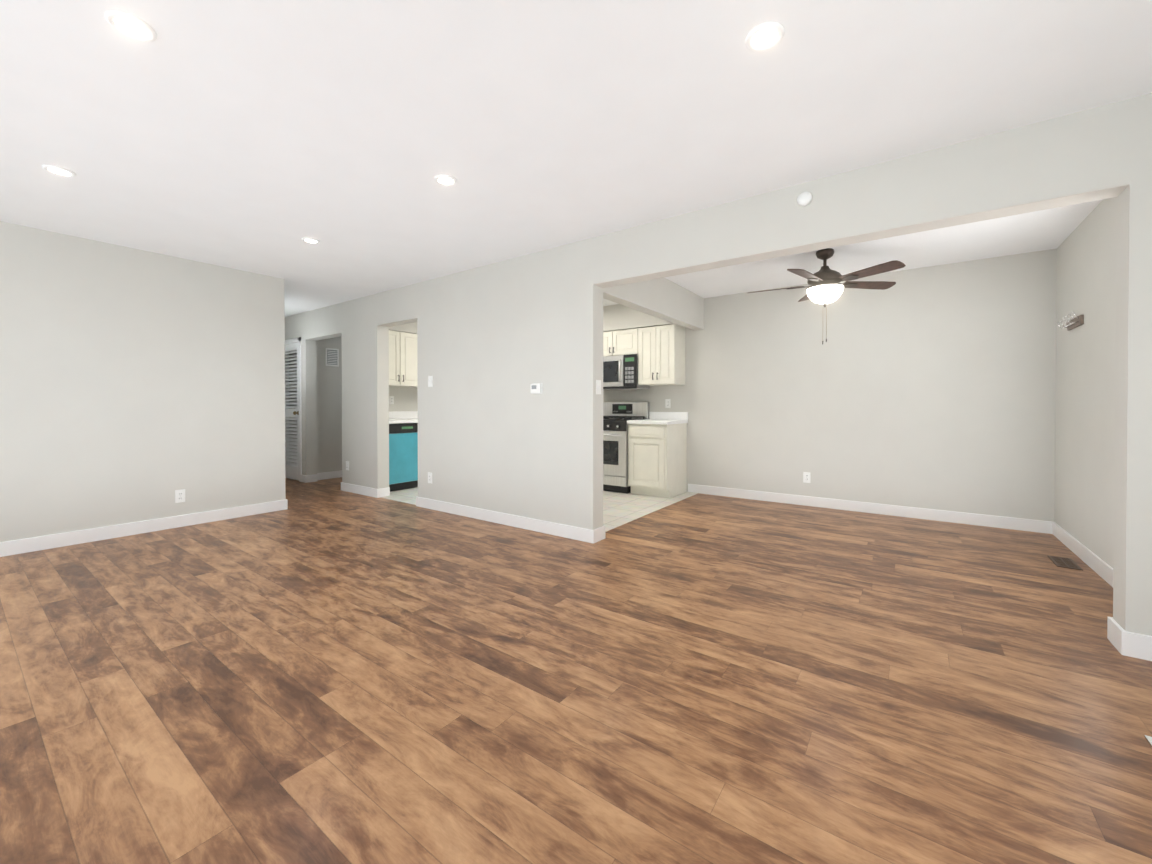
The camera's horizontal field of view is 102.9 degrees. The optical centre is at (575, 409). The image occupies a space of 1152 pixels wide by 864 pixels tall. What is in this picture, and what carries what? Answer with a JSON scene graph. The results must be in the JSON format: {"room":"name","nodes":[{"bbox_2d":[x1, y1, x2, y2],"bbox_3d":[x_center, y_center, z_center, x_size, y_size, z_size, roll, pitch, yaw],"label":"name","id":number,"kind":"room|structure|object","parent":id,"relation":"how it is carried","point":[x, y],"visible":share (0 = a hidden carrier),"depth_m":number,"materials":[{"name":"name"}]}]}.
{"room":"empty living room","nodes":[
{"label":"empty living room","id":0,"kind":"room"},
{"bbox_2d":[0,221,285,541],"bbox_3d":[-4.539,-0.148,2.953,0.120,2.440,4.800,0,1,36],"label":"wall","id":1,"kind":"structure","parent":0,"point":[137,385],"depth_m":3.89,"materials":[{"name":"paint"}]},
{"bbox_2d":[0,499,287,556],"bbox_3d":[-4.480,1.019,2.947,0.034,0.105,4.784,0,1,36],"label":"baseboard","id":2,"kind":"structure","parent":1,"relation":"attached to","point":[13,547],"depth_m":3.89,"materials":[{"name":"white wood"}]},
{"bbox_2d":[175,489,184,502],"bbox_3d":[-3.590,0.782,4.162,0.008,0.116,0.072,0,1,36],"label":"outlet","id":3,"kind":"object","parent":1,"relation":"attached to","point":[179,496],"visible":1,"depth_m":4.16,"materials":[{"name":"white plastic"}]},
{"bbox_2d":[289,350,296,462],"bbox_3d":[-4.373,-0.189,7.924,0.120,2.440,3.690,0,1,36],"label":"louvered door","id":4,"kind":"structure","parent":0,"point":[293,394],"depth_m":7.49,"materials":[{"name":"paint"}]},
{"bbox_2d":[316,336,341,472],"bbox_3d":[-3.201,-0.188,7.736,0.100,2.440,2.380,0,1,36],"label":"wall","id":5,"kind":"structure","parent":0,"point":[329,418],"depth_m":6.93,"materials":[{"name":"paint"}]},
{"bbox_2d":[312,470,341,481],"bbox_3d":[-3.155,0.980,7.713,0.014,0.105,2.380,0,1,36],"label":"baseboard","id":6,"kind":"structure","parent":5,"relation":"attached to","point":[333,474],"depth_m":6.89,"materials":[{"name":"white wood"}]},
{"bbox_2d":[325,348,338,366],"bbox_3d":[-3.693,-0.796,6.952,0.016,0.270,0.200,0,1,36],"label":"vent panel","id":7,"kind":"object","parent":5,"relation":"attached to","point":[331,356],"visible":1,"depth_m":6.94,"materials":[{"name":"white plastic"}]},
{"bbox_2d":[389,322,416,333],"bbox_3d":[-2.155,-1.232,6.743,0.350,0.335,2.010,0,1,36],"label":"soffit","id":8,"kind":"structure","parent":0,"point":[411,327],"depth_m":6.25,"materials":[{"name":"paint"}]},
{"bbox_2d":[389,387,417,411],"bbox_3d":[-2.229,-0.182,7.033,0.100,2.440,2.380,0,1,36],"label":"wall","id":9,"kind":"structure","parent":0,"point":[405,398],"depth_m":6.61,"materials":[{"name":"paint"}]},
{"bbox_2d":[389,396,393,403],"bbox_3d":[-2.589,-0.137,6.442,0.008,0.116,0.072,0,1,36],"label":"electrical outlet","id":10,"kind":"object","parent":9,"relation":"attached to","point":[391,399],"visible":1,"depth_m":6.44,"materials":[{"name":"white plastic"}]},
{"bbox_2d":[389,330,416,387],"bbox_3d":[-2.367,-0.692,6.433,0.368,0.730,1.247,0,1,36],"label":"upper cabinet","id":11,"kind":"object","parent":9,"relation":"attached to","point":[402,359],"visible":0.44,"depth_m":6.21,"materials":[{"name":"beige wood"}]},
{"bbox_2d":[380,487,697,531],"bbox_3d":[-0.707,1.046,5.862,3.750,0.004,2.510,0,1,36],"label":"floor","id":12,"kind":"structure","parent":0,"point":[619,509],"depth_m":5.20,"materials":[{"name":"beige tile"}]},
{"bbox_2d":[389,411,417,423],"bbox_3d":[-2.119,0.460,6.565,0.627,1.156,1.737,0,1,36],"label":"countertop","id":13,"kind":"structure","parent":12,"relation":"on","point":[395,417],"depth_m":6.49,"materials":[{"name":"white stone"}]},
{"bbox_2d":[389,423,417,491],"bbox_3d":[-2.437,0.608,6.147,0.603,0.868,0.600,0,1,36],"label":"dishwasher","id":14,"kind":"object","parent":12,"relation":"on","point":[403,455],"visible":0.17,"depth_m":5.93,"materials":[{"name":"teal plastic"}]},
{"bbox_2d":[603,402,648,492],"bbox_3d":[0.476,0.469,6.112,0.758,1.146,0.702,0,1,36],"label":"range","id":15,"kind":"object","parent":12,"relation":"on","point":[617,416],"visible":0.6,"depth_m":5.79,"materials":[{"name":"silver metal"}]},
{"bbox_2d":[627,412,687,497],"bbox_3d":[1.027,0.537,5.758,0.544,1.016,0.632,0,1,36],"label":"base cabinet","id":16,"kind":"object","parent":12,"relation":"on","point":[657,454],"visible":1,"depth_m":5.56,"materials":[{"name":"white wood"}]},
{"bbox_2d":[0,477,1151,863],"bbox_3d":[-2.025,1.119,3.274,9.390,0.100,8.490,0,1,36],"label":"floor","id":17,"kind":"structure","parent":0,"point":[326,671],"depth_m":1.74,"materials":[{"name":"brown wood"}]},
{"bbox_2d":[1047,555,1082,569],"bbox_3d":[3.414,1.067,3.207,0.120,0.006,0.280,0,1,36],"label":"floor vent","id":18,"kind":"object","parent":17,"relation":"in","point":[1063,562],"visible":1,"depth_m":3.20,"materials":[{"name":"brown metal"}]},
{"bbox_2d":[1144,735,1151,745],"bbox_3d":[1.843,1.082,1.351,0.130,0.006,0.330,0,1,36],"label":"floor vent","id":19,"kind":"object","parent":17,"relation":"in","point":[1149,739],"visible":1,"depth_m":1.50,"materials":[{"name":"metal"}]},
{"bbox_2d":[0,0,1151,316],"bbox_3d":[-2.025,-1.421,3.253,9.390,0.100,8.490,0,1,36],"label":"ceiling","id":20,"kind":"structure","parent":0,"point":[260,136],"depth_m":2.12,"materials":[{"name":"paint"}]},
{"bbox_2d":[42,165,75,177],"bbox_3d":[-2.947,-1.360,2.618,0.132,0.010,0.132,0,1,36],"label":"recessed light","id":21,"kind":"object","parent":20,"relation":"in","point":[59,171],"visible":1,"depth_m":2.61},
{"bbox_2d":[105,10,156,41],"bbox_3d":[-1.570,-1.352,1.622,0.132,0.010,0.132,0,1,36],"label":"recessed light","id":22,"kind":"object","parent":20,"relation":"in","point":[131,26],"visible":1,"depth_m":1.61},
{"bbox_2d":[301,237,319,243],"bbox_3d":[-2.150,-1.369,3.720,0.132,0.010,0.132,0,1,36],"label":"recessed light","id":23,"kind":"object","parent":20,"relation":"in","point":[310,240],"visible":0.98,"depth_m":3.71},
{"bbox_2d":[434,174,456,185],"bbox_3d":[-0.773,-1.361,2.724,0.132,0.010,0.132,0,1,36],"label":"recessed light","id":24,"kind":"object","parent":20,"relation":"in","point":[445,180],"visible":1,"depth_m":2.71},
{"bbox_2d":[745,21,783,51],"bbox_3d":[0.685,-1.352,1.668,0.132,0.010,0.132,0,1,36],"label":"recessed light","id":25,"kind":"object","parent":20,"relation":"in","point":[765,36],"visible":1,"depth_m":1.66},
{"bbox_2d":[747,248,905,344],"bbox_3d":[2.121,-0.971,3.984,1.203,0.810,1.220,0,1,36],"label":"fan","id":26,"kind":"object","parent":20,"relation":"hanging from","point":[825,287],"visible":1,"depth_m":3.88,"materials":[{"name":"brown wood"}]},
{"bbox_2d":[603,304,682,331],"bbox_3d":[-0.099,-1.232,6.736,3.690,0.335,0.350,0,1,36],"label":"soffit","id":27,"kind":"structure","parent":0,"point":[616,317],"depth_m":5.98,"materials":[{"name":"paint"}]},
{"bbox_2d":[603,278,703,330],"bbox_3d":[0.850,-1.188,4.797,0.120,0.390,2.380,0,1,36],"label":"wall","id":28,"kind":"structure","parent":0,"point":[667,300],"depth_m":4.80,"materials":[{"name":"paint"}]},
{"bbox_2d":[285,93,1151,635],"bbox_3d":[-1.046,-0.162,4.616,9.150,2.440,0.150,0,1,36],"label":"wall","id":29,"kind":"structure","parent":0,"point":[495,341],"depth_m":3.71,"materials":[{"name":"paint"}]},
{"bbox_2d":[285,343,298,479],"bbox_3d":[-4.317,0.025,6.878,0.714,2.018,0.108,0,1,36],"label":"louvered door","id":30,"kind":"structure","parent":29,"relation":"in","point":[291,470],"depth_m":6.86,"materials":[{"name":"white wood"}]},
{"bbox_2d":[285,337,301,481],"bbox_3d":[-4.271,-0.006,6.941,0.840,2.090,0.166,0,1,36],"label":"door frame","id":31,"kind":"structure","parent":29,"relation":"attached to","point":[292,341],"depth_m":6.64,"materials":[{"name":"white wood"}]},
{"bbox_2d":[341,482,379,497],"bbox_3d":[-2.708,0.997,5.728,0.844,0.105,0.015,0,1,36],"label":"baseboard","id":32,"kind":"structure","parent":29,"relation":"attached to","point":[372,492],"depth_m":5.69,"materials":[{"name":"white wood"}]},
{"bbox_2d":[428,472,431,483],"bbox_3d":[-1.559,0.726,4.896,0.072,0.116,0.008,0,1,36],"label":"outlet","id":33,"kind":"object","parent":29,"relation":"attached to","point":[429,477],"visible":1,"depth_m":4.89,"materials":[{"name":"white plastic"}]},
{"bbox_2d":[428,376,432,386],"bbox_3d":[-1.553,-0.304,4.878,0.072,0.116,0.018,0,1,36],"label":"light switch","id":34,"kind":"object","parent":29,"relation":"attached to","point":[430,381],"visible":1,"depth_m":4.88,"materials":[{"name":"white plastic"}]},
{"bbox_2d":[416,496,599,543],"bbox_3d":[-0.802,1.008,4.349,2.338,0.105,0.015,0,1,36],"label":"baseboard","id":35,"kind":"structure","parent":29,"relation":"attached to","point":[557,529],"depth_m":4.16,"materials":[{"name":"white wood"}]},
{"bbox_2d":[531,383,541,393],"bbox_3d":[-0.349,-0.187,4.001,0.124,0.090,0.028,0,1,36],"label":"thermostat","id":36,"kind":"object","parent":29,"relation":"attached to","point":[536,388],"visible":1,"depth_m":3.99,"materials":[{"name":"white plastic"}]},
{"bbox_2d":[596,380,600,393],"bbox_3d":[0.189,-0.184,3.722,0.018,0.116,0.072,0,1,36],"label":"light switch","id":37,"kind":"object","parent":29,"relation":"attached to","point":[598,386],"visible":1,"depth_m":3.72,"materials":[{"name":"white plastic"}]},
{"bbox_2d":[600,525,604,540],"bbox_3d":[-0.707,1.007,4.480,2.338,0.105,0.015,0,1,36],"label":"baseboard","id":38,"kind":"structure","parent":29,"relation":"attached to","point":[602,529],"depth_m":3.76,"materials":[{"name":"white wood"}]},
{"bbox_2d":[797,191,811,205],"bbox_3d":[1.369,-1.266,2.750,0.084,0.084,0.028,0,1,36],"label":"smoke detector","id":39,"kind":"object","parent":29,"relation":"attached to","point":[804,198],"visible":1,"depth_m":2.74,"materials":[{"name":"white plastic"}]},
{"bbox_2d":[593,184,1128,287],"bbox_3d":[1.324,-0.996,2.894,2.820,0.005,0.144,0,1,36],"label":"beam","id":40,"kind":"structure","parent":29,"relation":"attached to","point":[1089,196],"depth_m":2.55,"materials":[{"name":"white paint"}]},
{"bbox_2d":[603,249,1056,521],"bbox_3d":[0.477,-0.178,6.618,9.270,2.440,0.120,0,1,36],"label":"wall","id":41,"kind":"structure","parent":0,"point":[931,387],"depth_m":4.61,"materials":[{"name":"paint"}]},
{"bbox_2d":[603,328,637,356],"bbox_3d":[0.574,-0.888,6.237,0.758,0.335,0.368,0,1,36],"label":"upper cabinet","id":42,"kind":"object","parent":41,"relation":"attached to","point":[620,342],"visible":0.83,"depth_m":6.04,"materials":[{"name":"beige wood"}]},
{"bbox_2d":[603,354,649,389],"bbox_3d":[0.557,-0.498,6.217,0.758,0.437,0.426,0,1,36],"label":"microwave","id":43,"kind":"object","parent":42,"relation":"attached to","point":[620,372],"visible":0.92,"depth_m":5.99,"materials":[{"name":"silver metal"}]},
{"bbox_2d":[638,324,685,385],"bbox_3d":[1.088,-0.687,5.867,0.503,0.730,0.368,0,1,36],"label":"upper cabinet","id":44,"kind":"object","parent":41,"relation":"attached to","point":[661,355],"visible":1,"depth_m":5.74,"materials":[{"name":"beige wood"}]},
{"bbox_2d":[665,399,670,407],"bbox_3d":[1.204,-0.083,6.013,0.072,0.116,0.008,0,1,36],"label":"outlet","id":45,"kind":"object","parent":41,"relation":"attached to","point":[667,403],"visible":1,"depth_m":6.01,"materials":[{"name":"white plastic"}]},
{"bbox_2d":[803,472,809,482],"bbox_3d":[2.541,0.745,5.053,0.072,0.116,0.008,0,1,36],"label":"outlet","id":46,"kind":"object","parent":41,"relation":"attached to","point":[806,477],"visible":1,"depth_m":5.05,"materials":[{"name":"white plastic"}]},
{"bbox_2d":[688,484,1047,533],"bbox_3d":[2.762,1.003,4.891,3.290,0.105,0.015,0,1,36],"label":"baseboard","id":47,"kind":"structure","parent":41,"relation":"attached to","point":[1040,526],"depth_m":4.62,"materials":[{"name":"white wood"}]},
{"bbox_2d":[1054,197,1116,567],"bbox_3d":[1.695,-0.128,0.498,0.120,2.440,8.370,0,1,36],"label":"wall","id":48,"kind":"structure","parent":0,"point":[1085,400],"depth_m":3.21,"materials":[{"name":"paint"}]},
{"bbox_2d":[1057,311,1083,330],"bbox_3d":[3.714,-0.670,3.457,0.082,0.105,0.340,0,1,36],"label":"hook rail","id":49,"kind":"object","parent":48,"relation":"attached to","point":[1075,322],"visible":1,"depth_m":3.42,"materials":[{"name":"silver metal"}]},
{"bbox_2d":[1048,521,1112,586],"bbox_3d":[3.387,1.019,2.961,0.014,0.105,2.350,0,1,36],"label":"baseboard","id":50,"kind":"structure","parent":48,"relation":"attached to","point":[1105,571],"depth_m":3.23,"materials":[{"name":"white wood"}]}
]}

